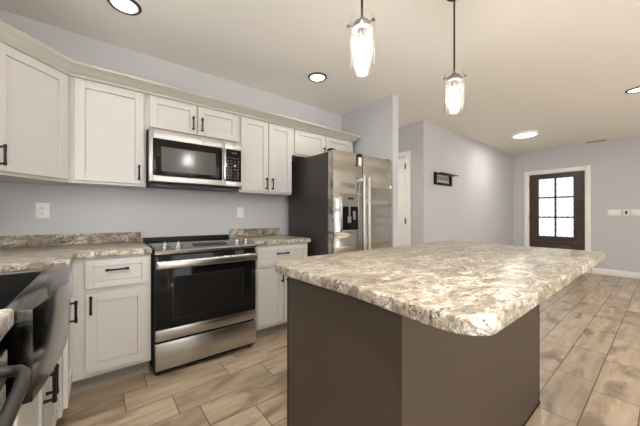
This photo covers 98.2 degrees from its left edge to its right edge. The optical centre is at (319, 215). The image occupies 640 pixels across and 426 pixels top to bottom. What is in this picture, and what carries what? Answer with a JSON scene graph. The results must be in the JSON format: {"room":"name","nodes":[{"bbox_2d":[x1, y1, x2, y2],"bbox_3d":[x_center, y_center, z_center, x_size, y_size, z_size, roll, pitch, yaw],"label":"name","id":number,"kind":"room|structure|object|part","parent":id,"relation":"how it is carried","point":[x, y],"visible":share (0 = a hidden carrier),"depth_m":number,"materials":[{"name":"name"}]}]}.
{"room":"kitchen","nodes":[
{"label":"kitchen","id":0,"kind":"room"},
{"bbox_2d":[0,10,340,242],"bbox_3d":[-1.090,-0.145,2.923,3.702,2.580,0.120,0,0,-39],"label":"wall","id":1,"kind":"structure","parent":0,"point":[152,212],"depth_m":2.46,"materials":[{"name":"grey paint"}]},
{"bbox_2d":[0,41,70,185],"bbox_3d":[-1.986,-0.609,1.733,0.614,0.758,0.621,0,0,-39],"label":"upper cabinet","id":2,"kind":"object","parent":1,"relation":"attached to","point":[33,93],"visible":0.99,"depth_m":1.70,"materials":[{"name":"grey paint"}]},
{"bbox_3d":[-1.757,-0.336,1.538,0.038,0.118,0.016,0,0,6],"label":"handle","id":3,"kind":"part","parent":2,"relation":"part of","materials":[{"name":"black metal"}]},
{"bbox_2d":[0,20,360,142],"bbox_3d":[-0.836,-1.011,2.589,3.529,0.086,0.393,0,0,-44],"label":"crown molding","id":4,"kind":"structure","parent":2,"relation":"attached to","point":[11,36],"depth_m":2.15,"materials":[{"name":"beige paint"}]},
{"bbox_2d":[35,203,49,217],"bbox_3d":[-2.064,-0.037,2.061,0.075,0.114,0.009,0,0,-39],"label":"wall outlet","id":5,"kind":"object","parent":1,"relation":"attached to","point":[42,210],"visible":1,"depth_m":2.06,"materials":[{"name":"white plastic"}]},
{"bbox_2d":[0,232,140,247],"bbox_3d":[-1.995,0.186,2.107,1.065,0.085,0.020,0,0,-39],"label":"backsplash","id":6,"kind":"structure","parent":1,"relation":"attached to","point":[18,241],"depth_m":2.13,"materials":[{"name":"stone"}]},
{"bbox_2d":[68,75,145,189],"bbox_3d":[-1.648,-0.608,2.168,0.463,0.758,0.363,0,0,-39],"label":"upper cabinet","id":7,"kind":"object","parent":1,"relation":"attached to","point":[107,123],"visible":0.99,"depth_m":2.05,"materials":[{"name":"grey paint"}]},
{"bbox_3d":[-1.406,-0.333,2.153,0.016,0.118,0.038,0,0,-39],"label":"handle","id":8,"kind":"part","parent":7,"relation":"part of","materials":[{"name":"black metal"}]},
{"bbox_2d":[146,94,238,142],"bbox_3d":[-1.166,-0.837,2.554,0.770,0.298,0.363,0,0,-39],"label":"upper cabinet","id":9,"kind":"object","parent":1,"relation":"attached to","point":[162,113],"visible":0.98,"depth_m":2.40,"materials":[{"name":"grey paint"}]},
{"bbox_3d":[-1.228,-0.837,2.333,0.356,0.255,0.019,0,0,-39],"label":"door","id":10,"kind":"part","parent":9,"relation":"part of","materials":[{"name":"grey paint"}]},
{"bbox_2d":[145,128,241,191],"bbox_3d":[-1.141,-0.463,2.522,0.758,0.442,0.437,0,0,-39],"label":"microwave","id":11,"kind":"object","parent":9,"relation":"attached to","point":[174,160],"visible":1,"depth_m":2.35,"materials":[{"name":"silver metal"}]},
{"bbox_3d":[-1.098,-0.462,2.338,0.539,0.291,0.013,0,0,-39],"label":"door glass","id":12,"kind":"part","parent":11,"relation":"part of","materials":[{"name":"black glass"}]},
{"bbox_3d":[-0.859,-0.462,2.494,0.020,0.288,0.040,0,0,-39],"label":"door handle","id":13,"kind":"part","parent":11,"relation":"part of","materials":[{"name":"metal"}]},
{"bbox_3d":[-0.813,-0.462,2.579,0.150,0.291,0.034,0,0,-39],"label":"control panel","id":14,"kind":"part","parent":11,"relation":"part of","materials":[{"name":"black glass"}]},
{"bbox_3d":[-0.809,-0.475,2.581,0.162,0.414,0.038,0,0,-39],"label":"frame","id":15,"kind":"part","parent":11,"relation":"part of","materials":[{"name":"metal"}]},
{"bbox_3d":[-1.097,-0.800,2.401,0.016,0.118,0.038,0,0,-39],"label":"handle","id":16,"kind":"part","parent":9,"relation":"part of","materials":[{"name":"black metal"}]},
{"bbox_3d":[-0.939,-0.836,2.564,0.364,0.255,0.019,0,0,-39],"label":"door","id":17,"kind":"part","parent":9,"relation":"part of","materials":[{"name":"grey paint"}]},
{"bbox_2d":[237,207,243,217],"bbox_3d":[-0.867,-0.033,3.017,0.075,0.114,0.009,0,0,-39],"label":"light switch","id":18,"kind":"object","parent":1,"relation":"attached to","point":[240,210],"visible":1,"depth_m":3.01,"materials":[{"name":"white plastic"}]},
{"bbox_2d":[229,228,279,236],"bbox_3d":[-0.722,0.188,3.124,0.601,0.085,0.020,0,0,-39],"label":"backsplash","id":19,"kind":"structure","parent":1,"relation":"attached to","point":[253,231],"depth_m":3.10,"materials":[{"name":"stone"}]},
{"bbox_2d":[228,115,291,196],"bbox_3d":[-0.629,-0.606,2.982,0.603,0.758,0.363,0,0,-39],"label":"upper cabinet","id":20,"kind":"object","parent":1,"relation":"attached to","point":[266,146],"visible":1,"depth_m":2.86,"materials":[{"name":"grey paint"}]},
{"bbox_3d":[-0.656,-0.605,2.790,0.292,0.717,0.019,0,0,-39],"label":"door","id":21,"kind":"part","parent":20,"relation":"part of","materials":[{"name":"grey paint"}]},
{"bbox_3d":[-0.426,-0.605,2.973,0.279,0.717,0.019,0,0,-39],"label":"door","id":22,"kind":"part","parent":20,"relation":"part of","materials":[{"name":"grey paint"}]},
{"bbox_2d":[292,128,352,161],"bbox_3d":[-0.016,-0.827,3.472,0.962,0.315,0.363,0,0,-39],"label":"upper cabinet","id":23,"kind":"object","parent":1,"relation":"attached to","point":[305,144],"visible":0.52,"depth_m":3.25,"materials":[{"name":"grey paint"}]},
{"bbox_3d":[-0.114,-0.827,3.223,0.436,0.272,0.019,0,0,-39],"label":"door","id":24,"kind":"part","parent":23,"relation":"part of","materials":[{"name":"grey paint"}]},
{"bbox_3d":[0.238,-0.826,3.505,0.449,0.272,0.019,0,0,-39],"label":"door","id":25,"kind":"part","parent":23,"relation":"part of","materials":[{"name":"grey paint"}]},
{"bbox_2d":[0,0,639,166],"bbox_3d":[2.284,-1.486,2.664,8.649,0.100,8.700,0,0,-39],"label":"ceiling","id":26,"kind":"structure","parent":0,"point":[562,70],"depth_m":2.44,"materials":[{"name":"white paint"}]},
{"bbox_2d":[107,0,141,15],"bbox_3d":[-1.332,-1.431,1.888,0.200,0.012,0.200,0,0,-39],"label":"recessed light","id":27,"kind":"object","parent":26,"relation":"in","point":[128,7],"visible":1,"depth_m":1.90,"materials":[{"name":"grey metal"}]},
{"bbox_2d":[308,72,326,81],"bbox_3d":[-0.026,-1.429,2.877,0.200,0.012,0.200,0,0,-39],"label":"recessed light","id":28,"kind":"object","parent":26,"relation":"in","point":[316,76],"visible":1,"depth_m":2.87,"materials":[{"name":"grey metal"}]},
{"bbox_2d":[347,0,374,70],"bbox_3d":[0.201,-1.059,1.296,0.133,0.758,0.131,0,0,-39],"label":"pendant light","id":29,"kind":"object","parent":26,"relation":"hanging from","point":[362,26],"visible":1,"depth_m":1.28,"materials":[{"name":"white glass"}]},
{"bbox_2d":[347,17,374,39],"bbox_3d":[0.205,-0.878,1.291,0.133,0.095,0.119,0,0,-39],"label":"socket","id":30,"kind":"object","parent":29,"relation":"attached to","point":[362,26],"depth_m":1.28,"materials":[{"name":"grey metal"}]},
{"bbox_3d":[0.197,-1.172,1.302,0.011,0.493,0.011,0,0,36],"label":"stem","id":31,"kind":"part","parent":29,"relation":"part of","materials":[{"name":"brown metal"}]},
{"bbox_3d":[0.197,-0.765,1.301,0.062,0.130,0.062,0,0,-39],"label":"bulb","id":32,"kind":"part","parent":29,"relation":"part of","materials":[{"name":"white glass"}]},
{"bbox_2d":[443,0,465,111],"bbox_3d":[0.875,-1.058,1.792,0.133,0.758,0.131,0,0,-39],"label":"pendant light","id":33,"kind":"object","parent":26,"relation":"hanging from","point":[455,78],"visible":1,"depth_m":1.78,"materials":[{"name":"white glass"}]},
{"bbox_3d":[0.871,-1.171,1.798,0.011,0.493,0.011,0,0,36],"label":"stem","id":34,"kind":"part","parent":33,"relation":"part of","materials":[{"name":"brown metal"}]},
{"bbox_2d":[443,72,465,88],"bbox_3d":[0.879,-0.877,1.787,0.133,0.095,0.119,0,0,-39],"label":"socket","id":35,"kind":"object","parent":33,"relation":"attached to","point":[453,80],"depth_m":1.78,"materials":[{"name":"grey metal"}]},
{"bbox_3d":[0.871,-0.804,1.797,0.118,0.250,0.118,0,0,-39],"label":"lamp shade","id":36,"kind":"part","parent":33,"relation":"part of","materials":[{"name":"clear glass"}]},
{"bbox_3d":[0.871,-0.764,1.797,0.062,0.130,0.062,0,0,-39],"label":"bulb","id":37,"kind":"part","parent":33,"relation":"part of","materials":[{"name":"white glass"}]},
{"bbox_2d":[511,130,538,138],"bbox_3d":[3.598,-1.414,4.866,0.404,0.034,0.404,0,0,-39],"label":"recessed light","id":38,"kind":"object","parent":26,"relation":"in","point":[525,134],"visible":1,"depth_m":4.79,"materials":[{"name":"white paint"}]},
{"bbox_2d":[514,133,536,137],"bbox_3d":[3.598,-1.400,4.866,0.332,0.005,0.332,0,0,-39],"label":"diffuser","id":39,"kind":"object","parent":38,"relation":"attached to","point":[517,135],"depth_m":4.84,"materials":[{"name":"white plastic"}]},
{"bbox_2d":[584,139,607,143],"bbox_3d":[5.303,-1.426,5.319,0.140,0.007,0.320,0,0,-39],"label":"ceiling vent","id":40,"kind":"object","parent":26,"relation":"in","point":[601,139],"visible":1,"depth_m":5.33,"materials":[{"name":"white metal"}]},
{"bbox_2d":[625,86,639,93],"bbox_3d":[3.616,-1.429,3.152,0.200,0.012,0.200,0,0,-39],"label":"recessed light","id":41,"kind":"object","parent":26,"relation":"in","point":[636,89],"visible":1,"depth_m":3.17,"materials":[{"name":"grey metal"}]},
{"bbox_2d":[56,273,639,425],"bbox_3d":[2.284,1.194,2.659,8.649,0.100,8.700,0,0,-39],"label":"floor","id":42,"kind":"structure","parent":0,"point":[590,327],"depth_m":1.91,"materials":[{"name":"brown wood"}]},
{"bbox_2d":[0,349,31,425],"bbox_3d":[-0.686,0.705,0.179,0.652,0.868,0.600,0,0,-39],"label":"dishwasher","id":43,"kind":"object","parent":42,"relation":"on","point":[9,407],"visible":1,"depth_m":0.49,"materials":[{"name":"black metal"}]},
{"bbox_3d":[-0.484,0.689,0.340,0.028,0.678,0.594,0,0,-39],"label":"door","id":44,"kind":"part","parent":43,"relation":"part of","materials":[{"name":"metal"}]},
{"bbox_3d":[-0.483,0.311,0.342,0.030,0.067,0.594,0,0,-39],"label":"control panel","id":45,"kind":"part","parent":43,"relation":"part of","materials":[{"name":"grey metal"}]},
{"bbox_2d":[13,362,58,425],"bbox_3d":[-1.258,0.811,0.866,0.644,0.660,0.928,0,0,-39],"label":"base cabinet","id":46,"kind":"object","parent":42,"relation":"on","point":[43,410],"visible":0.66,"depth_m":1.02,"materials":[{"name":"grey paint"}]},
{"bbox_3d":[-0.903,0.747,0.859,0.019,0.503,0.446,0,0,-39],"label":"door","id":47,"kind":"part","parent":46,"relation":"part of","materials":[{"name":"grey paint"}]},
{"bbox_3d":[-1.004,0.641,1.032,0.038,0.118,0.016,0,0,-39],"label":"handle","id":48,"kind":"part","parent":46,"relation":"part of","materials":[{"name":"black metal"}]},
{"bbox_3d":[-1.186,0.748,1.214,0.019,0.503,0.446,0,0,-39],"label":"door","id":49,"kind":"part","parent":46,"relation":"part of","materials":[{"name":"grey paint"}]},
{"bbox_3d":[-1.041,0.641,1.079,0.038,0.118,0.016,0,0,-39],"label":"handle","id":50,"kind":"part","parent":46,"relation":"part of","materials":[{"name":"black metal"}]},
{"bbox_2d":[0,263,77,418],"bbox_3d":[-1.636,0.705,1.393,0.644,0.874,0.363,0,0,-39],"label":"base cabinet","id":51,"kind":"object","parent":42,"relation":"on","point":[65,360],"visible":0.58,"depth_m":1.44,"materials":[{"name":"grey paint"}]},
{"bbox_3d":[-1.416,0.747,1.557,0.019,0.506,0.316,0,0,-39],"label":"door","id":52,"kind":"part","parent":51,"relation":"part of","materials":[{"name":"grey paint"}]},
{"bbox_3d":[-1.416,0.376,1.558,0.019,0.180,0.316,0,0,-39],"label":"drawer","id":53,"kind":"part","parent":51,"relation":"part of","materials":[{"name":"grey paint"}]},
{"bbox_3d":[-1.305,0.512,1.464,0.038,0.118,0.016,0,0,-39],"label":"handle","id":54,"kind":"part","parent":51,"relation":"part of","materials":[{"name":"black metal"}]},
{"bbox_2d":[70,254,150,394],"bbox_3d":[-1.545,0.706,2.052,0.434,0.874,0.667,0,0,-39],"label":"base cabinet","id":55,"kind":"object","parent":42,"relation":"on","point":[111,335],"visible":0.99,"depth_m":1.83,"materials":[{"name":"grey paint"}]},
{"bbox_3d":[-1.437,0.565,1.737,0.016,0.118,0.038,0,0,-39],"label":"handle","id":56,"kind":"part","parent":55,"relation":"part of","materials":[{"name":"black metal"}]},
{"bbox_3d":[-1.346,0.748,1.845,0.333,0.506,0.019,0,0,-39],"label":"door","id":57,"kind":"part","parent":55,"relation":"part of","materials":[{"name":"grey paint"}]},
{"bbox_3d":[-1.344,0.377,1.848,0.339,0.180,0.019,0,0,-39],"label":"drawer","id":58,"kind":"part","parent":55,"relation":"part of","materials":[{"name":"grey paint"}]},
{"bbox_3d":[-1.336,0.354,1.827,0.128,0.016,0.038,0,0,-39],"label":"handle","id":59,"kind":"part","parent":55,"relation":"part of","materials":[{"name":"black metal"}]},
{"bbox_2d":[143,234,257,375],"bbox_3d":[-1.044,0.669,2.401,0.764,0.949,0.726,0,0,-39],"label":"range","id":60,"kind":"object","parent":42,"relation":"on","point":[203,287],"visible":0.97,"depth_m":2.12,"materials":[{"name":"silver metal"}]},
{"bbox_3d":[-1.135,0.214,2.028,0.054,0.040,0.053,0,0,-39],"label":"knob","id":61,"kind":"part","parent":60,"relation":"part of","materials":[{"name":"silver metal"}]},
{"bbox_3d":[-1.065,0.214,2.084,0.054,0.040,0.053,0,0,-39],"label":"knob","id":62,"kind":"part","parent":60,"relation":"part of","materials":[{"name":"silver metal"}]},
{"bbox_3d":[-1.257,0.223,2.669,0.756,0.052,0.043,0,0,-39],"label":"vent trim","id":63,"kind":"part","parent":60,"relation":"part of","materials":[{"name":"black plastic"}]},
{"bbox_2d":[143,237,235,247],"bbox_3d":[-1.091,0.236,2.461,0.764,0.016,0.490,0,0,-39],"label":"cooktop","id":64,"kind":"object","parent":60,"relation":"in","point":[184,240],"depth_m":2.51,"materials":[{"name":"black glass"}]},
{"bbox_3d":[-0.905,0.244,2.228,0.758,0.062,0.196,0,0,-39],"label":"control panel","id":65,"kind":"part","parent":60,"relation":"part of","materials":[{"name":"metal"}]},
{"bbox_3d":[-0.857,0.995,2.167,0.752,0.192,0.038,0,0,-39],"label":"storage drawer","id":66,"kind":"part","parent":60,"relation":"part of","materials":[{"name":"metal"}]},
{"bbox_3d":[-0.858,0.545,2.169,0.752,0.520,0.033,0,0,-39],"label":"oven door","id":67,"kind":"part","parent":60,"relation":"part of","materials":[{"name":"black glass"}]},
{"bbox_3d":[-0.857,0.846,2.167,0.752,0.079,0.036,0,0,-39],"label":"trim","id":68,"kind":"part","parent":60,"relation":"part of","materials":[{"name":"metal"}]},
{"bbox_3d":[-0.833,0.346,2.138,0.748,0.058,0.050,0,0,-39],"label":"door handle","id":69,"kind":"part","parent":60,"relation":"part of","materials":[{"name":"metal"}]},
{"bbox_2d":[254,242,306,338],"bbox_3d":[-0.526,0.708,2.866,0.575,0.874,0.667,0,0,-39],"label":"base cabinet","id":70,"kind":"object","parent":42,"relation":"on","point":[271,286],"visible":0.49,"depth_m":2.57,"materials":[{"name":"grey paint"}]},
{"bbox_2d":[229,228,310,245],"bbox_3d":[-0.534,0.208,2.878,0.613,0.125,0.640,0,0,-39],"label":"countertop","id":71,"kind":"structure","parent":70,"relation":"on","point":[259,236],"depth_m":2.94,"materials":[{"name":"stone"}]},
{"bbox_3d":[-0.455,0.749,2.557,0.268,0.506,0.019,0,0,-39],"label":"door","id":72,"kind":"part","parent":70,"relation":"part of","materials":[{"name":"grey paint"}]},
{"bbox_3d":[-0.348,0.378,2.643,0.551,0.180,0.019,0,0,-39],"label":"drawer","id":73,"kind":"part","parent":70,"relation":"part of","materials":[{"name":"grey paint"}]},
{"bbox_3d":[-0.240,0.750,2.729,0.268,0.506,0.019,0,0,-39],"label":"door","id":74,"kind":"part","parent":70,"relation":"part of","materials":[{"name":"grey paint"}]},
{"bbox_2d":[289,148,390,256],"bbox_3d":[0.255,0.244,3.238,0.912,1.802,0.866,0,0,-39],"label":"refrigerator","id":75,"kind":"object","parent":42,"relation":"on","point":[342,205],"visible":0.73,"depth_m":2.89,"materials":[{"name":"grey metal"}]},
{"bbox_3d":[0.269,0.198,2.823,0.411,1.673,0.088,0,0,-39],"label":"freezer door","id":76,"kind":"part","parent":75,"relation":"part of","materials":[{"name":"metal"}]},
{"bbox_3d":[0.304,-0.154,2.801,0.223,0.127,0.017,0,0,-39],"label":"panel","id":77,"kind":"part","parent":75,"relation":"part of","materials":[{"name":"grey plastic"}]},
{"bbox_2d":[358,153,361,165],"bbox_3d":[0.413,-0.578,2.874,0.060,0.125,0.007,0,0,-39],"label":"paper tag","id":78,"kind":"object","parent":75,"relation":"attached to","point":[359,155],"visible":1,"depth_m":2.87,"materials":[{"name":"white paper"}]},
{"bbox_3d":[0.447,0.120,2.878,0.034,1.070,0.064,0,0,-39],"label":"door handle","id":79,"kind":"part","parent":75,"relation":"part of","materials":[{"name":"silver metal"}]},
{"bbox_3d":[0.507,0.120,2.926,0.034,1.070,0.064,0,0,-39],"label":"door handle","id":80,"kind":"part","parent":75,"relation":"part of","materials":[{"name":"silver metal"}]},
{"bbox_3d":[0.625,0.199,3.108,0.489,1.673,0.088,0,0,-39],"label":"fresh food door","id":81,"kind":"part","parent":75,"relation":"part of","materials":[{"name":"metal"}]},
{"bbox_2d":[275,241,604,425],"bbox_3d":[0.750,0.685,1.548,1.866,0.914,1.012,0,0,-39],"label":"kitchen island","id":82,"kind":"object","parent":42,"relation":"on","point":[443,333],"visible":1,"depth_m":1.04,"materials":[{"name":"paint"}]},
{"bbox_3d":[-0.144,0.705,1.309,0.021,0.874,0.013,0,0,-39],"label":"corner post","id":83,"kind":"part","parent":82,"relation":"part of","materials":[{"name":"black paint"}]},
{"bbox_3d":[0.048,0.704,1.064,0.012,0.874,0.609,0,0,-39],"label":"panel","id":84,"kind":"part","parent":82,"relation":"part of","materials":[{"name":"paint"}]},
{"bbox_3d":[0.780,0.705,1.251,1.391,0.874,0.012,0,0,-39],"label":"panel","id":85,"kind":"part","parent":82,"relation":"part of","materials":[{"name":"paint"}]},
{"bbox_3d":[1.327,0.705,1.693,0.014,0.874,0.021,0,0,-39],"label":"corner post","id":86,"kind":"part","parent":82,"relation":"part of","materials":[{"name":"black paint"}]},
{"bbox_3d":[-0.309,0.701,-0.339,0.644,0.874,0.650,0,0,-39],"label":"base cabinet","id":87,"kind":"object","parent":42,"relation":"on","visible":0},
{"bbox_2d":[0,232,151,340],"bbox_3d":[-0.971,0.204,0.828,1.070,0.125,3.298,0,0,-39],"label":"countertop","id":88,"kind":"structure","parent":87,"relation":"on","point":[18,253],"depth_m":1.92,"materials":[{"name":"stone"}]},
{"bbox_2d":[0,262,69,404],"bbox_3d":[-1.221,0.357,0.898,0.602,0.238,0.912,0,0,-39],"label":"sink","id":89,"kind":"object","parent":88,"relation":"in","point":[37,338],"visible":0.94,"depth_m":0.81,"materials":[{"name":"grey metal"}]},
{"bbox_2d":[0,271,41,308],"bbox_3d":[-1.258,0.373,0.868,0.506,0.202,0.912,0,0,-39],"label":"basin","id":90,"kind":"object","parent":89,"relation":"in","point":[11,285],"depth_m":1.28,"materials":[{"name":"black"}]},
{"bbox_2d":[341,94,397,246],"bbox_3d":[0.626,-0.144,3.651,0.112,2.580,0.885,0,0,-39],"label":"wall partition","id":91,"kind":"structure","parent":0,"point":[376,122],"depth_m":3.40,"materials":[{"name":"grey paint"}]},
{"bbox_2d":[398,120,427,244],"bbox_3d":[0.750,-0.141,5.257,0.120,2.580,2.729,0,0,-39],"label":"wall","id":92,"kind":"structure","parent":0,"point":[413,137],"depth_m":4.22,"materials":[{"name":"grey paint"}]},
{"bbox_2d":[398,157,405,245],"bbox_3d":[1.134,0.108,4.706,0.057,2.061,0.801,0,0,-39],"label":"door","id":93,"kind":"structure","parent":92,"relation":"in","point":[402,161],"depth_m":4.45,"materials":[{"name":"white paint"}]},
{"bbox_2d":[398,151,410,244],"bbox_3d":[1.149,0.069,4.727,0.118,2.160,0.965,0,0,-39],"label":"trim","id":94,"kind":"structure","parent":92,"relation":"attached to","point":[407,154],"depth_m":4.34,"materials":[{"name":"white paint"}]},
{"bbox_2d":[428,122,512,244],"bbox_3d":[3.112,-0.140,5.475,3.843,2.580,0.120,0,0,-39],"label":"wall","id":95,"kind":"structure","parent":0,"point":[477,207],"depth_m":5.09,"materials":[{"name":"grey paint"}]},
{"bbox_2d":[434,172,458,186],"bbox_3d":[2.030,-0.583,4.447,0.546,0.199,0.135,0,0,-39],"label":"shelf","id":96,"kind":"object","parent":95,"relation":"attached to","point":[450,176],"visible":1,"depth_m":4.42,"materials":[{"name":"black metal"}]},
{"bbox_2d":[513,136,639,272],"bbox_3d":[6.436,-0.142,4.296,0.120,2.580,5.871,0,0,-39],"label":"wall","id":97,"kind":"structure","parent":0,"point":[615,164],"depth_m":5.33,"materials":[{"name":"grey paint"}]},
{"bbox_2d":[529,170,584,249],"bbox_3d":[5.054,0.114,5.958,0.115,2.049,0.937,0,0,-39],"label":"door","id":98,"kind":"structure","parent":97,"relation":"in","point":[577,242],"depth_m":5.92,"materials":[{"name":"brown wood"}]},
{"bbox_2d":[524,165,590,272],"bbox_3d":[5.077,0.076,5.967,0.118,2.150,1.100,0,0,-39],"label":"trim","id":99,"kind":"structure","parent":97,"relation":"attached to","point":[587,168],"depth_m":5.76,"materials":[{"name":"white paint"}]},
{"bbox_2d":[608,209,620,215],"bbox_3d":[5.583,-0.056,5.258,0.011,0.114,0.169,0,0,-39],"label":"light switch","id":100,"kind":"object","parent":97,"relation":"attached to","point":[617,212],"visible":1,"depth_m":5.25,"materials":[{"name":"white plastic"}]},
{"bbox_2d":[592,268,639,278],"bbox_3d":[6.801,1.089,3.730,0.015,0.115,4.515,0,0,-39],"label":"baseboard","id":101,"kind":"structure","parent":97,"relation":"attached to","point":[627,274],"depth_m":5.23,"materials":[{"name":"white paint"}]},
{"bbox_2d":[623,209,628,215],"bbox_3d":[5.679,-0.056,5.138,0.011,0.114,0.072,0,0,-39],"label":"light switch","id":102,"kind":"object","parent":97,"relation":"attached to","point":[625,211],"visible":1,"depth_m":5.14,"materials":[{"name":"white plastic"}]},
{"bbox_2d":[631,209,639,215],"bbox_3d":[5.766,-0.056,5.028,0.011,0.114,0.172,0,0,-39],"label":"light switch","id":103,"kind":"object","parent":97,"relation":"attached to","point":[634,212],"visible":1,"depth_m":5.05,"materials":[{"name":"white plastic"}]}
]}

